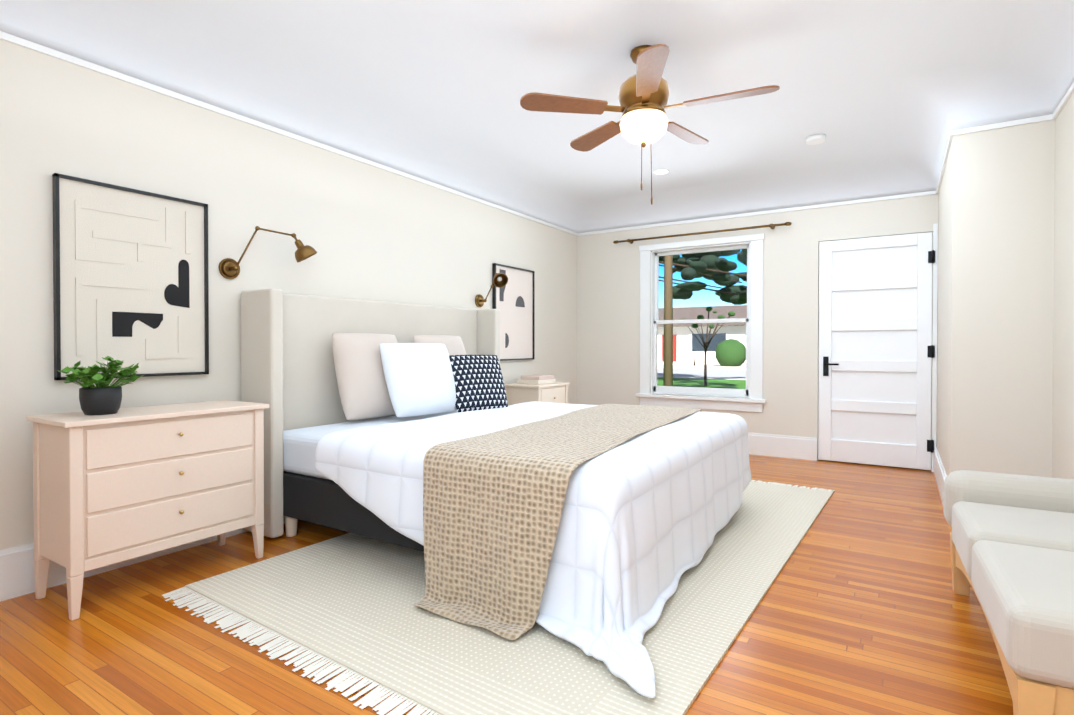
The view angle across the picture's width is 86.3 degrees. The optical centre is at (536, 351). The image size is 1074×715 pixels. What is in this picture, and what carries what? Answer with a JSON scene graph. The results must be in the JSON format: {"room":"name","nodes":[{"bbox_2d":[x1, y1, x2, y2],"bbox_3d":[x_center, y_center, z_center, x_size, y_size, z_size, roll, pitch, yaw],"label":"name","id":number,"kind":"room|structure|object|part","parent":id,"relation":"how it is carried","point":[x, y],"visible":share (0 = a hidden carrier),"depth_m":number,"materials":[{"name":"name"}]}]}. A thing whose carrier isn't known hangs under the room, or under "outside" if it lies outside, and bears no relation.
{"room":"bedroom","nodes":[
{"label":"bedroom","id":0,"kind":"room"},
{"bbox_2d":[0,39,576,549],"bbox_3d":[-1.256,-0.293,4.076,0.120,2.640,6.500,0,1,32],"label":"wall","id":1,"kind":"structure","parent":0,"point":[368,231],"depth_m":3.19,"materials":[{"name":"beige paint"}]},
{"bbox_2d":[0,528,246,601],"bbox_3d":[-1.198,0.922,4.051,0.018,0.210,6.260,0,1,32],"label":"baseboard","id":2,"kind":"structure","parent":1,"relation":"attached to","point":[17,575],"depth_m":2.47,"materials":[{"name":"white wood"}]},
{"bbox_2d":[52,173,208,379],"bbox_3d":[-1.961,-0.333,2.817,0.033,0.915,0.660,0,1,32],"label":"picture","id":3,"kind":"object","parent":1,"relation":"attached to","point":[130,278],"visible":0.98,"depth_m":2.78,"materials":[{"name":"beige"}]},
{"bbox_2d":[218,226,316,278],"bbox_3d":[-1.529,-0.561,3.314,0.230,0.306,0.502,0,1,32],"label":"sconce","id":4,"kind":"object","parent":1,"relation":"attached to","point":[229,268],"visible":1,"depth_m":3.24,"materials":[{"name":"gold metal"}]},
{"bbox_2d":[475,273,507,306],"bbox_3d":[-0.398,-0.545,5.034,0.314,0.302,0.134,0,1,40],"label":"sconce","id":5,"kind":"object","parent":1,"relation":"attached to","point":[500,280],"visible":0.96,"depth_m":5.02,"materials":[{"name":"gold metal"}]},
{"bbox_2d":[492,263,534,360],"bbox_3d":[-0.218,-0.367,5.566,0.033,0.900,0.670,0,1,32],"label":"picture","id":6,"kind":"object","parent":1,"relation":"attached to","point":[513,300],"visible":0.9,"depth_m":5.59,"materials":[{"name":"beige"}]},
{"bbox_2d":[0,454,1012,714],"bbox_3d":[0.450,1.097,3.008,4.520,0.120,6.860,0,1,32],"label":"floor","id":7,"kind":"structure","parent":0,"point":[862,608],"depth_m":2.08,"materials":[{"name":"brown wood"}]},
{"bbox_2d":[26,400,268,620],"bbox_3d":[-1.742,0.653,2.646,0.410,0.775,0.840,0,1,32],"label":"dresser","id":8,"kind":"object","parent":7,"relation":"on","point":[122,484],"visible":1,"depth_m":2.42,"materials":[{"name":"beige wood"}]},
{"bbox_2d":[58,356,143,414],"bbox_3d":[-1.867,0.142,2.457,0.299,0.249,0.287,0,1,32],"label":"plant","id":9,"kind":"object","parent":8,"relation":"on","point":[102,397],"visible":1,"depth_m":2.41,"materials":[{"name":"green plant"}]},
{"bbox_3d":[-1.870,0.209,2.457,0.148,0.115,0.148,0,1,32],"label":"pot","id":10,"kind":"part","parent":9,"relation":"part of","materials":[{"name":"black ceramic"}]},
{"bbox_2d":[241,288,750,698],"bbox_3d":[-0.098,0.344,3.358,2.567,1.379,2.415,0,1,32],"label":"bed","id":11,"kind":"object","parent":7,"relation":"on","point":[590,530],"visible":1,"depth_m":2.68,"materials":[{"name":"beige fabric"}]},
{"bbox_3d":[-0.997,0.327,4.060,0.298,1.360,2.100,0,1,32],"label":"headboard","id":12,"kind":"part","parent":11,"relation":"part of","materials":[{"name":"beige fabric"}]},
{"bbox_3d":[-0.119,0.560,3.506,2.080,0.225,1.940,0,1,32],"label":"mattress","id":13,"kind":"part","parent":11,"relation":"part of","materials":[{"name":"white fabric"}]},
{"bbox_2d":[380,343,455,416],"bbox_3d":[-0.771,0.177,3.856,0.180,0.540,0.640,-24,-14,34],"label":"pillow","id":14,"kind":"object","parent":11,"relation":"on","point":[417,379],"depth_m":3.72,"materials":[{"name":"white fabric"}]},
{"bbox_2d":[315,401,750,698],"bbox_3d":[0.191,0.710,3.175,1.903,0.606,2.431,0,1,32],"label":"comforter","id":15,"kind":"object","parent":11,"relation":"on","point":[579,522],"depth_m":2.31,"materials":[{"name":"white fabric"}]},
{"bbox_2d":[414,404,702,639],"bbox_3d":[0.305,0.708,3.147,0.881,0.630,2.336,0,1,32],"label":"throw","id":16,"kind":"object","parent":11,"relation":"on","point":[498,509],"depth_m":2.24,"materials":[{"name":"beige fabric"}]},
{"bbox_2d":[162,480,834,714],"bbox_3d":[0.299,1.028,3.331,2.134,0.012,3.650,0,1,35],"label":"rug","id":17,"kind":"object","parent":7,"relation":"on","point":[347,601],"visible":0.44,"depth_m":2.14,"materials":[{"name":"beige fabric"}]},
{"bbox_2d":[504,382,569,404],"bbox_3d":[-0.004,0.658,5.470,0.424,0.710,0.564,0,1,32],"label":"nightstand","id":18,"kind":"object","parent":7,"relation":"on","point":[556,392],"visible":0.23,"depth_m":5.29,"materials":[{"name":"beige wood"}]},
{"bbox_2d":[517,375,555,383],"bbox_3d":[-0.002,0.265,5.500,0.240,0.074,0.320,0,1,32],"label":"books","id":19,"kind":"object","parent":18,"relation":"on","point":[535,379],"visible":1,"depth_m":5.40,"materials":[{"name":"beige paper"}]},
{"bbox_2d":[943,470,1073,714],"bbox_3d":[1.712,0.781,1.849,0.542,0.535,1.320,0,1,30],"label":"sofa","id":20,"kind":"object","parent":7,"relation":"on","point":[1012,547],"visible":1,"depth_m":1.72,"materials":[{"name":"white fabric"}]},
{"bbox_2d":[0,0,1073,232],"bbox_3d":[0.450,-1.472,2.983,3.922,0.260,6.262,0,1,32],"label":"ceiling","id":21,"kind":"structure","parent":0,"point":[1026,72],"depth_m":3.44,"materials":[{"name":"white paint"}]},
{"bbox_2d":[0,31,579,234],"bbox_3d":[-1.200,-1.337,4.030,0.014,0.029,6.260,0,1,32],"label":"rail","id":22,"kind":"object","parent":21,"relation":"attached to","point":[10,38],"depth_m":3.18,"materials":[{"name":"white wood"}]},
{"bbox_2d":[576,191,931,235],"bbox_3d":[1.936,-1.354,5.740,3.420,0.029,0.014,0,1,32],"label":"rail","id":23,"kind":"object","parent":21,"relation":"attached to","point":[927,192],"depth_m":5.54,"materials":[{"name":"white wood"}]},
{"bbox_2d":[932,139,951,194],"bbox_3d":[2.946,-1.338,4.153,0.014,0.029,1.574,0,1,32],"label":"rail","id":24,"kind":"object","parent":21,"relation":"attached to","point":[949,140],"depth_m":4.12,"materials":[{"name":"white wood"}]},
{"bbox_2d":[948,115,1047,138],"bbox_3d":[2.725,-1.331,3.370,0.450,0.029,0.014,0,1,32],"label":"rail","id":25,"kind":"object","parent":21,"relation":"attached to","point":[1040,118],"depth_m":3.37,"materials":[{"name":"white wood"}]},
{"bbox_2d":[1048,82,1073,120],"bbox_3d":[1.677,-1.310,1.272,0.014,0.029,4.680,0,1,32],"label":"rail","id":26,"kind":"object","parent":21,"relation":"attached to","point":[1069,93],"depth_m":3.06,"materials":[{"name":"white wood"}]},
{"bbox_2d":[155,0,1011,201],"bbox_3d":[0.450,-1.663,2.981,4.520,0.120,6.860,0,1,32],"label":"ceiling","id":27,"kind":"structure","parent":0,"point":[470,73],"depth_m":3.19,"materials":[{"name":"white paint"}]},
{"bbox_2d":[520,44,779,204],"bbox_3d":[0.611,-1.188,3.066,1.262,0.830,1.270,0,1,32],"label":"fan","id":28,"kind":"object","parent":27,"relation":"hanging from","point":[643,97],"visible":1,"depth_m":2.97,"materials":[{"name":"brown wood"}]},
{"bbox_2d":[653,169,669,173],"bbox_3d":[1.121,-1.621,5.161,0.150,0.006,0.150,0,1,32],"label":"recessed light","id":29,"kind":"object","parent":27,"relation":"in","point":[661,171],"visible":1,"depth_m":5.14,"materials":[{"name":"white plastic"}]},
{"bbox_2d":[806,134,825,144],"bbox_3d":[2.100,-1.598,4.316,0.140,0.035,0.140,0,1,32],"label":"smoke detector","id":30,"kind":"object","parent":27,"relation":"attached to","point":[814,139],"visible":1,"depth_m":4.29,"materials":[{"name":"white plastic"}]},
{"bbox_2d":[577,194,937,468],"bbox_3d":[1.959,-0.310,5.815,3.450,2.640,0.120,0,1,32],"label":"wall","id":31,"kind":"structure","parent":0,"point":[608,320],"depth_m":5.55,"materials":[{"name":"beige paint"}]},
{"bbox_2d":[636,233,765,411],"bbox_3d":[1.685,-0.281,5.953,1.330,1.740,0.180,0,1,32],"label":"window","id":32,"kind":"structure","parent":31,"relation":"in","point":[749,398],"depth_m":5.90,"materials":[{"name":"white wood"}]},
{"bbox_2d":[613,222,791,243],"bbox_3d":[1.633,-1.206,5.880,1.820,0.044,0.100,0,1,32],"label":"curtain rod","id":33,"kind":"object","parent":31,"relation":"attached to","point":[771,226],"visible":1,"depth_m":5.78,"materials":[{"name":"gold metal"}]},
{"bbox_2d":[748,433,816,460],"bbox_3d":[1.549,0.903,6.005,2.506,0.210,0.018,0,1,32],"label":"baseboard","id":34,"kind":"structure","parent":31,"relation":"attached to","point":[784,446],"depth_m":5.49,"materials":[{"name":"white wood"}]},
{"bbox_2d":[818,232,934,469],"bbox_3d":[2.986,-0.005,5.075,0.884,2.020,0.104,0,1,32],"label":"door leaf","id":35,"kind":"structure","parent":31,"relation":"in","point":[875,329],"depth_m":5.08,"materials":[{"name":"white wood"}]},
{"bbox_3d":[2.988,-0.002,5.043,0.846,1.710,0.054,0,1,32],"label":"door hardware","id":36,"kind":"part","parent":35,"relation":"part of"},
{"bbox_2d":[818,223,937,471],"bbox_3d":[3.027,-0.033,5.133,0.909,2.100,0.132,0,1,32],"label":"door frame","id":37,"kind":"structure","parent":31,"relation":"attached to","point":[934,338],"depth_m":4.84,"materials":[{"name":"white wood"}]},
{"bbox_2d":[934,447,946,503],"bbox_3d":[2.947,0.921,4.179,0.018,0.210,1.589,0,1,32],"label":"baseboard","id":38,"kind":"structure","parent":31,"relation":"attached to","point":[939,471],"depth_m":4.22,"materials":[{"name":"white wood"}]},
{"bbox_2d":[931,245,932,455],"bbox_3d":[3.239,-0.307,5.489,1.080,2.640,0.700,0,1,32],"label":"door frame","id":39,"kind":"structure","parent":0,"point":[932,306],"depth_m":5.45,"materials":[{"name":"beige paint"}]},
{"bbox_2d":[937,119,1054,477],"bbox_3d":[3.243,-0.293,4.066,0.590,2.640,1.700,0,1,32],"label":"wall bump-out","id":40,"kind":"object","parent":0,"point":[995,305],"visible":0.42,"depth_m":3.39,"materials":[{"name":"beige paint"}]},
{"bbox_2d":[1052,93,1073,478],"bbox_3d":[1.734,-0.266,1.246,0.120,2.640,4.680,0,1,32],"label":"wall","id":41,"kind":"structure","parent":0,"point":[1063,402],"depth_m":3.05,"materials":[{"name":"beige paint"}]},
{"label":"outside","id":42,"kind":"structure","parent":0,"visible":0},
{"bbox_2d":[657,364,745,388],"bbox_3d":[15.971,0.923,49.845,120.000,0.220,88.680,0,1,32],"label":"ground","id":43,"kind":"structure","parent":42,"point":[696,379],"depth_m":25.17,"materials":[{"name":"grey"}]},
{"bbox_2d":[657,305,746,364],"bbox_3d":[10.065,-1.366,47.042,22.200,4.449,11.100,0,1,32],"label":"house","id":44,"kind":"structure","parent":43,"relation":"on","point":[690,345],"depth_m":41.58,"materials":[{"name":"white"}]},
{"bbox_2d":[659,249,746,385],"bbox_3d":[5.179,-4.895,41.196,56.227,12.102,57.860,0,1,32],"label":"trees","id":45,"kind":"object","parent":43,"relation":"on","point":[733,355],"depth_m":15.34,"materials":[{"name":"green plant"}]}
]}

